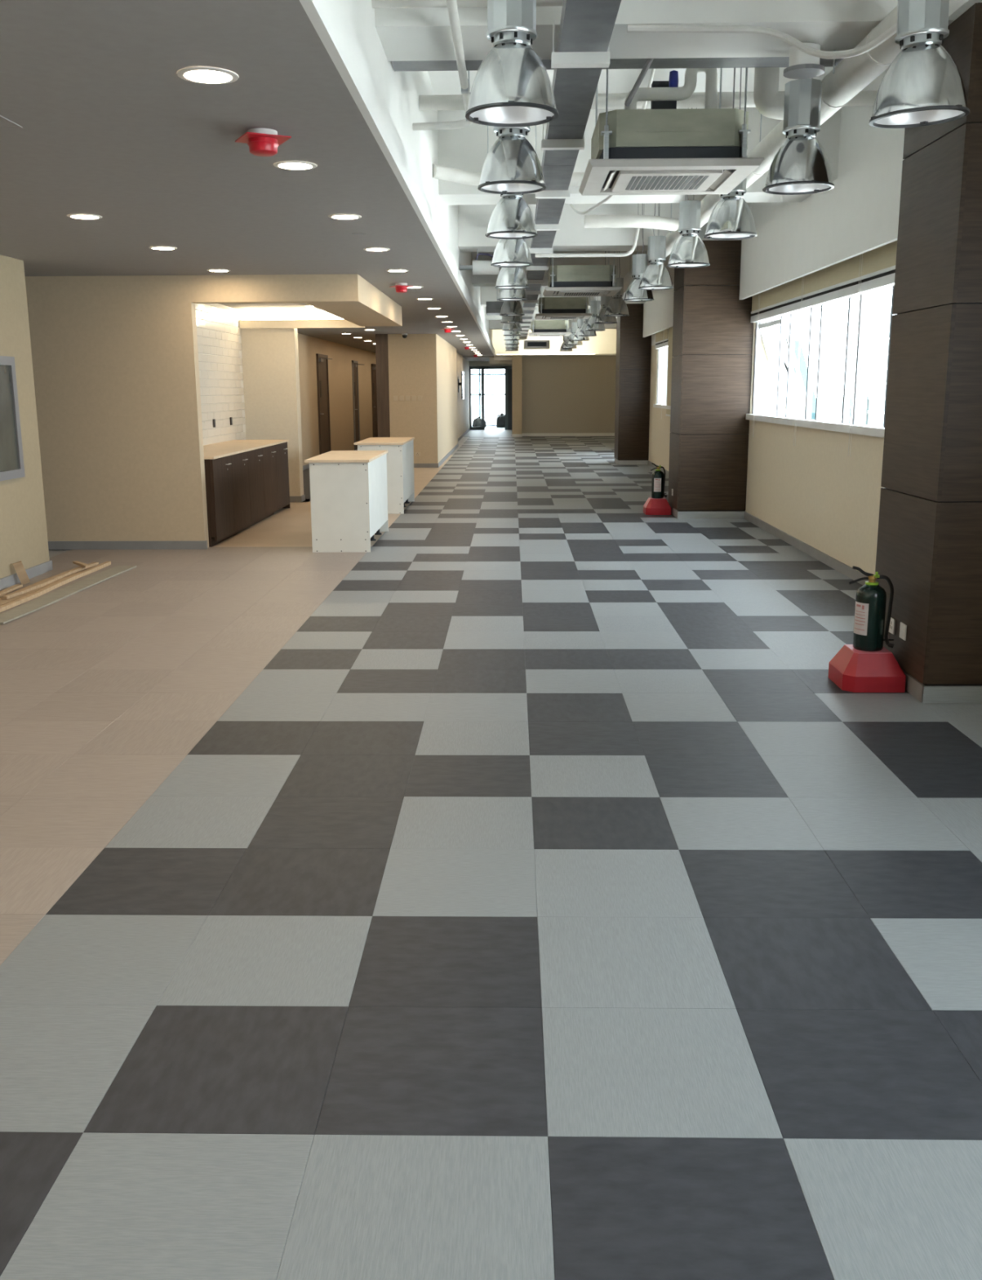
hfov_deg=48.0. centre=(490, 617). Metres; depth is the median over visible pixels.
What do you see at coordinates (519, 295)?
pendant lamp
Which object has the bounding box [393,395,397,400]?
wall socket
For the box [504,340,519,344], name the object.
pendant lamp
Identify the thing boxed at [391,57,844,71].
ceiling beam
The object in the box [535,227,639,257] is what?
conduit pipe
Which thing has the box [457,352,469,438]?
wall
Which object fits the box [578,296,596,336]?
pendant lamp
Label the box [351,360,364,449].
door
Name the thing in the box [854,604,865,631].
label
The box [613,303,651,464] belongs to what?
column
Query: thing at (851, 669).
stand
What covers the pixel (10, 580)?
baseboard
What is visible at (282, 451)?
base cabinet
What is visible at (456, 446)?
baseboard
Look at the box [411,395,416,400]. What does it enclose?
wall socket
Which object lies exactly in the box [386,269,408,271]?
recessed light
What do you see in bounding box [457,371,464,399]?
television
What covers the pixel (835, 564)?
baseboard
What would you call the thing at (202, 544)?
baseboard
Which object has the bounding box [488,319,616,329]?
ceiling beam
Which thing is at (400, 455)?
kitchen island
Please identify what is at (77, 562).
timber offcut
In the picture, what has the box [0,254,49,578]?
wall
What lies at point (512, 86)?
pendant lamp
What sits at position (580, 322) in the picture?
pendant lamp
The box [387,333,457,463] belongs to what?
wall
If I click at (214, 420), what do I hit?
wall outlet
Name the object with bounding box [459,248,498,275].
duct
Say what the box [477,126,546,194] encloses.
pendant lamp
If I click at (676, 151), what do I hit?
air conditioner
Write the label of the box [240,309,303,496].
wall
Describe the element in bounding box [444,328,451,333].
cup
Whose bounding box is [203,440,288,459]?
countertop
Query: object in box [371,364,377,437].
door
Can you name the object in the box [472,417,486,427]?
bag
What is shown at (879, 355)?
glass tower
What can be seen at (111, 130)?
ceiling
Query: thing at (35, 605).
timber offcut
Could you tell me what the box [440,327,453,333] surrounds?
smoke detector
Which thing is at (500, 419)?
bag
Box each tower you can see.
[791,340,816,419]
[866,311,890,426]
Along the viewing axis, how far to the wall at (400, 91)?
7.17 m
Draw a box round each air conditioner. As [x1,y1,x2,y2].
[524,336,550,349]
[528,315,571,336]
[534,285,592,319]
[542,251,622,296]
[578,67,764,195]
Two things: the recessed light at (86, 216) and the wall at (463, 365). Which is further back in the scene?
the wall at (463, 365)
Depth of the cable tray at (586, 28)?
6.13 m
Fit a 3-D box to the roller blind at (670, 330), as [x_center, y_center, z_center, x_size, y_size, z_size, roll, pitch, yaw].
[3.123,-3.910,16.877,0.060,1.758,6.050,0,12,1]
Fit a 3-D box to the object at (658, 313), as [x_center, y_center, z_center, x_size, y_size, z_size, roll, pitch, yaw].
[3.025,-5.119,18.012,0.040,0.665,8.900,0,12,1]
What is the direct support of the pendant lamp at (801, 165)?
hanging from the ceiling at (620, 81)
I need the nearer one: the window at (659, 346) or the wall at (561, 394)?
the window at (659, 346)
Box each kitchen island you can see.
[304,450,388,552]
[354,437,414,513]
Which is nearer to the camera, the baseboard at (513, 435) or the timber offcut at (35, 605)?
the timber offcut at (35, 605)
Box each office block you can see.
[822,397,853,423]
[850,395,869,425]
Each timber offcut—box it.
[0,560,111,612]
[0,561,98,599]
[0,565,136,624]
[0,566,93,605]
[0,584,22,596]
[13,560,30,584]
[72,560,89,567]
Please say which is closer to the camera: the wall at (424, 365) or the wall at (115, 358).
the wall at (115, 358)
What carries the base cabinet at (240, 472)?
on the floor
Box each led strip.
[241,310,342,319]
[497,353,594,355]
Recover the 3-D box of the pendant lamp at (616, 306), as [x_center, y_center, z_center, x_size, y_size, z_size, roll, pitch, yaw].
[1.823,-5.021,15.880,0.366,1.308,0.366,2,12,12]
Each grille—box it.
[527,342,546,346]
[536,334,562,336]
[545,315,580,319]
[557,290,605,296]
[611,169,723,191]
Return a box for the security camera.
[401,333,407,337]
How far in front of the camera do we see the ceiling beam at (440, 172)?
9.11 m
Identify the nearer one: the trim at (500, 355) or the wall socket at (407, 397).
the wall socket at (407, 397)
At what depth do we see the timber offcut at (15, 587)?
8.75 m
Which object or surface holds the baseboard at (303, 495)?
attached to the wall at (270, 356)
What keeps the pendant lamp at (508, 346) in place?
hanging from the ceiling at (620, 81)
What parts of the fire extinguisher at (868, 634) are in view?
carry handle, lever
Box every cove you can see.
[239,319,364,328]
[488,328,616,364]
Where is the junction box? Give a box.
[783,42,824,79]
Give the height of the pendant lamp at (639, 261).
1.308 m
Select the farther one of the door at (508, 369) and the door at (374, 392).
the door at (508, 369)
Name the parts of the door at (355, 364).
frame, frame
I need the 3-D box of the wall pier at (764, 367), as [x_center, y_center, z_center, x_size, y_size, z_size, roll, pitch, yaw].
[3.203,-3.051,13.468,0.210,1.200,0.870,0,12,1]
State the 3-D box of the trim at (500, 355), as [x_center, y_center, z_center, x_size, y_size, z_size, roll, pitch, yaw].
[2.198,-8.674,36.463,4.200,0.040,0.500,0,12,1]
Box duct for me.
[600,0,968,307]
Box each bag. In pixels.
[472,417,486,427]
[496,413,505,427]
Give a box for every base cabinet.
[204,455,235,546]
[230,451,251,537]
[246,448,265,528]
[261,444,278,520]
[275,441,289,509]
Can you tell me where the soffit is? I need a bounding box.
[189,274,360,303]
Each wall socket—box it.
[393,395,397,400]
[399,395,404,400]
[405,395,409,400]
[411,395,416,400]
[414,452,420,456]
[417,395,422,400]
[888,617,895,635]
[899,622,906,640]
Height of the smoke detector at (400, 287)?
0.092 m
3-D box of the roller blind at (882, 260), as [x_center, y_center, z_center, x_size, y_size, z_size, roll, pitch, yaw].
[2.982,-2.352,9.506,0.090,1.843,7.080,0,12,1]
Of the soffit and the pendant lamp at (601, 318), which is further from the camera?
the pendant lamp at (601, 318)
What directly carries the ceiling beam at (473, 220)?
attached to the ceiling at (620, 81)
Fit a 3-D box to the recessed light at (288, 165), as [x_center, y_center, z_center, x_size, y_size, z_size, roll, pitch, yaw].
[-0.958,-2.210,5.392,0.212,0.006,0.212,0,12,1]
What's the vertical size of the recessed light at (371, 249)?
0.006 m
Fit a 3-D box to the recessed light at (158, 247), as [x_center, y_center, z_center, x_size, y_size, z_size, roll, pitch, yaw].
[-2.529,-2.846,8.498,0.212,0.006,0.212,0,12,1]
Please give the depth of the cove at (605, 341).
37.47 m
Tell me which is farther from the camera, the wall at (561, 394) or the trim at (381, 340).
the wall at (561, 394)
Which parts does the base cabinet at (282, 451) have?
panel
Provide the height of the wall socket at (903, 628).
0.082 m
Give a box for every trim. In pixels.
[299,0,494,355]
[375,333,390,437]
[493,354,616,356]
[493,356,511,360]
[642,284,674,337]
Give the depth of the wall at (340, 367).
25.96 m
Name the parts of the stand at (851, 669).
plate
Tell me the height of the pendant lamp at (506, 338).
1.308 m
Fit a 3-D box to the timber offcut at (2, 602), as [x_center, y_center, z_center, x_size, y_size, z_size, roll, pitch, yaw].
[-3.660,-0.229,8.828,0.172,0.024,2.200,0,12,2]
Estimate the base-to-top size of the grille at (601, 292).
0.030 m
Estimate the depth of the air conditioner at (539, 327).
25.14 m
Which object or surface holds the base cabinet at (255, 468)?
on the floor
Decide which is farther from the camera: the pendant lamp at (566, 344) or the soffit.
the pendant lamp at (566, 344)
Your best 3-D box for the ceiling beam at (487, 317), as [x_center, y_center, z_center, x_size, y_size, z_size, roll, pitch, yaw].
[1.994,-7.695,27.048,4.245,0.710,0.560,0,12,1]
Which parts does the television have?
bracket plate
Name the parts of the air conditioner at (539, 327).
panel frame, casing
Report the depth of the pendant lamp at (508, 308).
15.89 m
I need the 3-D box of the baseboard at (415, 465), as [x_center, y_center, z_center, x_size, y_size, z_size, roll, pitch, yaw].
[-1.552,-3.089,22.415,0.975,0.085,0.016,0,12,1]
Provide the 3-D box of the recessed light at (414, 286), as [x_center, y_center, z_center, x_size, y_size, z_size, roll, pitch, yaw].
[-0.834,-3.549,11.844,0.212,0.006,0.212,0,12,1]
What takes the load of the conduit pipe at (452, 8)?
hanging from the ceiling at (620, 81)
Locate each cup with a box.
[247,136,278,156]
[395,286,408,293]
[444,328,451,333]
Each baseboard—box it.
[0,560,52,590]
[48,540,207,549]
[289,496,302,502]
[301,494,305,502]
[302,463,309,470]
[413,463,438,467]
[438,443,458,467]
[457,427,470,441]
[511,434,522,436]
[521,432,614,435]
[647,460,668,475]
[744,511,868,585]
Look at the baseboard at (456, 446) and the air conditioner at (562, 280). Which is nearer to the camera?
the air conditioner at (562, 280)
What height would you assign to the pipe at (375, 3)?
0.057 m
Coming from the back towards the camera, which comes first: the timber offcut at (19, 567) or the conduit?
the timber offcut at (19, 567)
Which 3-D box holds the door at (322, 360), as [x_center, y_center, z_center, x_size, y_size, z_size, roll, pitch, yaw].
[-3.558,-4.585,24.194,0.258,2.310,1.300,0,12,1]
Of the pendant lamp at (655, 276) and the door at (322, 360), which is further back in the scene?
the door at (322, 360)
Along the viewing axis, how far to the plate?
7.76 m
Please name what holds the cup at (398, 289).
on the smoke detector at (400, 287)
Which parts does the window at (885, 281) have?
awning sash, sill rail, rail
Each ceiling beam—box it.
[374,0,981,61]
[418,70,877,110]
[432,125,584,186]
[437,106,841,204]
[457,202,751,252]
[471,250,674,286]
[480,285,646,306]
[485,306,590,319]
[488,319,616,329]
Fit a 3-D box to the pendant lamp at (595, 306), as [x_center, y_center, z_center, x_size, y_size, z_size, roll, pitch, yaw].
[1.902,-5.875,19.991,0.366,1.308,0.366,-1,12,-2]
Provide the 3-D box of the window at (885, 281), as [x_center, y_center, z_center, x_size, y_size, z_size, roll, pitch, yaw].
[3.203,-2.233,9.527,0.459,1.220,7.180,0,12,1]
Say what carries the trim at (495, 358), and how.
on the wall
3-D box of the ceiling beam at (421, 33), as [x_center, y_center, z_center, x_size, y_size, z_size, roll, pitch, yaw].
[1.199,-3.195,5.371,3.485,0.710,0.560,0,12,1]
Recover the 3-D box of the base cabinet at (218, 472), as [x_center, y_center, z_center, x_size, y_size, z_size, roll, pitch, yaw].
[-3.124,-1.227,11.506,0.750,0.885,0.750,0,12,1]
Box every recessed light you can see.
[66,213,102,219]
[148,245,177,249]
[176,66,239,84]
[207,269,231,271]
[273,160,316,169]
[328,213,361,219]
[363,247,390,251]
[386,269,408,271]
[407,285,422,288]
[416,297,433,299]
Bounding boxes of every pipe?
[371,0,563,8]
[412,0,471,130]
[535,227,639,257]
[568,68,655,214]
[584,214,679,231]
[624,58,653,106]
[624,67,718,109]
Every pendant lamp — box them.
[465,0,558,127]
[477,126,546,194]
[485,194,537,239]
[490,239,533,267]
[494,266,528,289]
[497,288,527,301]
[499,301,524,315]
[500,315,523,323]
[502,323,522,330]
[503,330,520,336]
[503,336,519,340]
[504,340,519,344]
[505,344,518,348]
[505,348,518,351]
[560,319,573,351]
[563,319,577,348]
[568,320,582,345]
[573,319,589,341]
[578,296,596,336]
[585,296,605,331]
[595,251,617,324]
[604,251,629,316]
[623,206,653,301]
[638,203,673,289]
[666,107,710,267]
[703,67,757,239]
[762,77,834,195]
[868,0,969,128]
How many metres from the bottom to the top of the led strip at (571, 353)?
0.025 m
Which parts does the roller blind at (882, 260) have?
cord, cord, cord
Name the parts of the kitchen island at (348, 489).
panel, panel, panel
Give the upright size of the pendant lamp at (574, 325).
1.308 m
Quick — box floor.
[0,426,981,1279]
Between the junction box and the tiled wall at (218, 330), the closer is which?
the junction box
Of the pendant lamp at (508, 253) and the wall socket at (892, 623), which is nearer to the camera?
the wall socket at (892, 623)
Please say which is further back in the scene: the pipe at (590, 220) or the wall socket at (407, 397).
the wall socket at (407, 397)
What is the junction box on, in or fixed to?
attached to the ceiling beam at (421, 33)
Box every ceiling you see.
[0,0,511,361]
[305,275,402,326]
[427,66,832,94]
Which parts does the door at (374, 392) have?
frame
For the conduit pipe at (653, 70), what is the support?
attached to the ceiling at (620, 81)
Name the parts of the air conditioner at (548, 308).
casing, panel frame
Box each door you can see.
[315,353,332,454]
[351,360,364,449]
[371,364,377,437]
[469,365,511,430]
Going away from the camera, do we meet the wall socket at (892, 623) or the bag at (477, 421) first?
the wall socket at (892, 623)
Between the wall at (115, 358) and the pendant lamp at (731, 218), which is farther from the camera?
the wall at (115, 358)
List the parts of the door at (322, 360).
frame, vision pane, frame, frame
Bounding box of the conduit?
[626,22,897,58]
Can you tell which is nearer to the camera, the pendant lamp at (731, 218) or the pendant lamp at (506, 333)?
the pendant lamp at (731, 218)
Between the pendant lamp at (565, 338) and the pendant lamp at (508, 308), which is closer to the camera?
the pendant lamp at (508, 308)
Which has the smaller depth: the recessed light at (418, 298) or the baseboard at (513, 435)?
the recessed light at (418, 298)
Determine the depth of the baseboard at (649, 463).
21.65 m
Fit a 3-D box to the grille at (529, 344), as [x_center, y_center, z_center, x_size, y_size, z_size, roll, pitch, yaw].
[1.340,-7.965,32.127,0.550,0.120,0.010,0,12,1]
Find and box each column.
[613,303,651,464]
[667,240,753,518]
[875,2,981,703]
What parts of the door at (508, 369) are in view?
frame, frame, frame, frame, frame, panel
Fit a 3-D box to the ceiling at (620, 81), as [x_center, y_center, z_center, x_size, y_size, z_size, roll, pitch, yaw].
[-0.959,-5.715,15.329,10.100,0.200,44.900,0,12,1]
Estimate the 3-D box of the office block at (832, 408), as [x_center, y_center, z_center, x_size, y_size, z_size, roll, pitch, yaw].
[66.003,-20.735,210.477,4.120,41.600,17.000,0,12,1]
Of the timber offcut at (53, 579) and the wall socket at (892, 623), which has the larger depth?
the timber offcut at (53, 579)
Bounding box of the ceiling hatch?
[0,115,22,128]
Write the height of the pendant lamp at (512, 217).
1.308 m
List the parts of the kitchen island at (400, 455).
panel, panel, panel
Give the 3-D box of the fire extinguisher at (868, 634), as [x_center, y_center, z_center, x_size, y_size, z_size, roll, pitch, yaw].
[2.016,-0.052,5.827,0.225,0.445,0.155,8,15,36]
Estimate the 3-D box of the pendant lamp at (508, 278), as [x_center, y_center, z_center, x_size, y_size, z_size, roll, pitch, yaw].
[0.220,-4.130,11.550,0.366,1.308,0.366,-6,13,-26]
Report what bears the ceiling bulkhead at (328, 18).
attached to the wall at (400, 91)
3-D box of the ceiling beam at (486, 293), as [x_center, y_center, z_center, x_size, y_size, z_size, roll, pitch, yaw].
[1.528,-6.764,22.572,3.485,0.710,0.560,0,12,1]
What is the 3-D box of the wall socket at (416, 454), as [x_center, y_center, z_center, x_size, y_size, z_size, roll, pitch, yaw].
[-1.491,-3.312,22.369,0.120,0.080,0.009,0,12,1]
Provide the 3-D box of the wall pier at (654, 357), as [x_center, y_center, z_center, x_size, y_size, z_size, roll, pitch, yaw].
[3.377,-4.932,22.534,0.210,1.200,1.750,0,12,1]
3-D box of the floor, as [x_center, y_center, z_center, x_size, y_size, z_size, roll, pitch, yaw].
[-0.856,-2.555,20.529,10.100,0.200,53.800,0,12,1]
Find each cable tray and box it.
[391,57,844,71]
[519,0,621,340]
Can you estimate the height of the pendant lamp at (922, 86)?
1.316 m
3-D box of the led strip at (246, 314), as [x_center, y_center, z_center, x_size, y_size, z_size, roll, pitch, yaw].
[-2.587,-4.144,15.097,1.650,0.125,0.035,0,12,1]
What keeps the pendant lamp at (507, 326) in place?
hanging from the ceiling at (620, 81)
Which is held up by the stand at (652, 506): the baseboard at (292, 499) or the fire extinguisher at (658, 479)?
the fire extinguisher at (658, 479)
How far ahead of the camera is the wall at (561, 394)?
36.62 m
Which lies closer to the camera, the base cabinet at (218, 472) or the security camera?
the base cabinet at (218, 472)
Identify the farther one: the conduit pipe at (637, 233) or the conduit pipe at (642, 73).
the conduit pipe at (637, 233)
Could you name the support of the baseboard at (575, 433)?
attached to the wall at (561, 394)
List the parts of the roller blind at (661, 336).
cord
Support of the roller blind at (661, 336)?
attached to the window at (659, 346)
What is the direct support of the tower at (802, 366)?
on the ground
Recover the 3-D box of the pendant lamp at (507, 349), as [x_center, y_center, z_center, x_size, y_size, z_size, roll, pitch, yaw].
[0.590,-8.143,30.884,0.366,1.308,0.366,5,13,22]
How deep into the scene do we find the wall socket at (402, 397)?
22.14 m
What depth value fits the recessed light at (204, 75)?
3.83 m
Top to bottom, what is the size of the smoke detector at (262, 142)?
0.092 m
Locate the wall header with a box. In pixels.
[469,360,511,365]
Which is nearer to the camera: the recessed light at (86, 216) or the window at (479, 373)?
the recessed light at (86, 216)
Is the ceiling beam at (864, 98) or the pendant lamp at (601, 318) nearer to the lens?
the ceiling beam at (864, 98)
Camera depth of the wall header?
42.22 m
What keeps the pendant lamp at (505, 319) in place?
hanging from the ceiling at (620, 81)
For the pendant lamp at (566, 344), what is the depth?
28.79 m
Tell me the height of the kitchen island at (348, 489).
0.901 m
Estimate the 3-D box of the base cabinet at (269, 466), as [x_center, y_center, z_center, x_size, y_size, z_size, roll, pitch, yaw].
[-3.082,-1.684,13.709,0.750,0.885,0.750,0,12,1]
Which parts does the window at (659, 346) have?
rail, sill rail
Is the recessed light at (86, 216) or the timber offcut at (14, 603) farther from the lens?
the timber offcut at (14, 603)
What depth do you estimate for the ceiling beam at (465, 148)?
9.63 m
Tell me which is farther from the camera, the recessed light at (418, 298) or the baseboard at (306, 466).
the baseboard at (306, 466)
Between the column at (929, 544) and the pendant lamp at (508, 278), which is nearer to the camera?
the column at (929, 544)
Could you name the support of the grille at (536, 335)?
attached to the air conditioner at (539, 327)
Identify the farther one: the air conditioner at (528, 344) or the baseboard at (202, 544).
the air conditioner at (528, 344)
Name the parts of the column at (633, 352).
wood panel, wood panel, wood panel, wood panel, wood panel, steel skirting, wood panel, wood panel, wood panel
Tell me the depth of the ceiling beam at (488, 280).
17.79 m
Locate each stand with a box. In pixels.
[643,497,671,515]
[827,644,906,692]
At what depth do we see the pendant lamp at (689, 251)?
9.36 m
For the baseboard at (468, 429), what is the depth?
37.02 m
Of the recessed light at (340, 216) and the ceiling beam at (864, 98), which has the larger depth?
the ceiling beam at (864, 98)
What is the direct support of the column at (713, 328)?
on the floor
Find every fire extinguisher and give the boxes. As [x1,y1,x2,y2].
[650,462,666,498]
[848,565,893,651]
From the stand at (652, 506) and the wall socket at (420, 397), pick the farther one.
the wall socket at (420, 397)
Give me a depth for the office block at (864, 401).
187.83 m
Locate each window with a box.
[471,368,504,426]
[653,339,671,409]
[746,269,896,437]
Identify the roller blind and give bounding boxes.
[654,328,668,413]
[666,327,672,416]
[751,240,897,456]
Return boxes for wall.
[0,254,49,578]
[25,275,208,547]
[195,303,246,445]
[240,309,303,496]
[297,333,376,465]
[338,0,493,345]
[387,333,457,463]
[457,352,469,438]
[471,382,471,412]
[511,355,521,434]
[521,355,616,433]
[648,66,904,574]
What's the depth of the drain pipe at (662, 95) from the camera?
6.28 m
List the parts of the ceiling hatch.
panel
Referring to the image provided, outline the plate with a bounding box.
[351,232,365,235]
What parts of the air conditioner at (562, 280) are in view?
casing, panel frame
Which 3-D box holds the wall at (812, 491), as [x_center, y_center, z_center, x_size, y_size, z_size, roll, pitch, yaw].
[3.109,-2.203,8.523,0.210,4.350,30.300,0,12,1]
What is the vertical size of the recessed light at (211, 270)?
0.006 m
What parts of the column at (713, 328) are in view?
steel skirting, wood panel, wood panel, wood panel, wood panel, steel skirting, wood panel, wood panel, wood panel, wood panel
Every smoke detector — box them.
[235,128,291,156]
[389,283,413,293]
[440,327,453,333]
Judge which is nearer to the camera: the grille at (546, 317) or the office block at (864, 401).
the grille at (546, 317)
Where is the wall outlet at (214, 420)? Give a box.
[213,418,215,426]
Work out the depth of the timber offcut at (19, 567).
9.08 m
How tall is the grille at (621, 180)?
0.030 m
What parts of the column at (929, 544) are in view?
wood panel, steel skirting, wood panel, wood panel, wood panel, steel skirting, wood panel, wood panel, wood panel, wood panel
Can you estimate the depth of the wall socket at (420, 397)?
22.14 m
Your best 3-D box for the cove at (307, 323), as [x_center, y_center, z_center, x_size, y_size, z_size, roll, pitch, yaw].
[-2.587,-4.019,15.097,1.710,0.110,0.095,0,12,1]
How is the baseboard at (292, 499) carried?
attached to the wall at (270, 356)

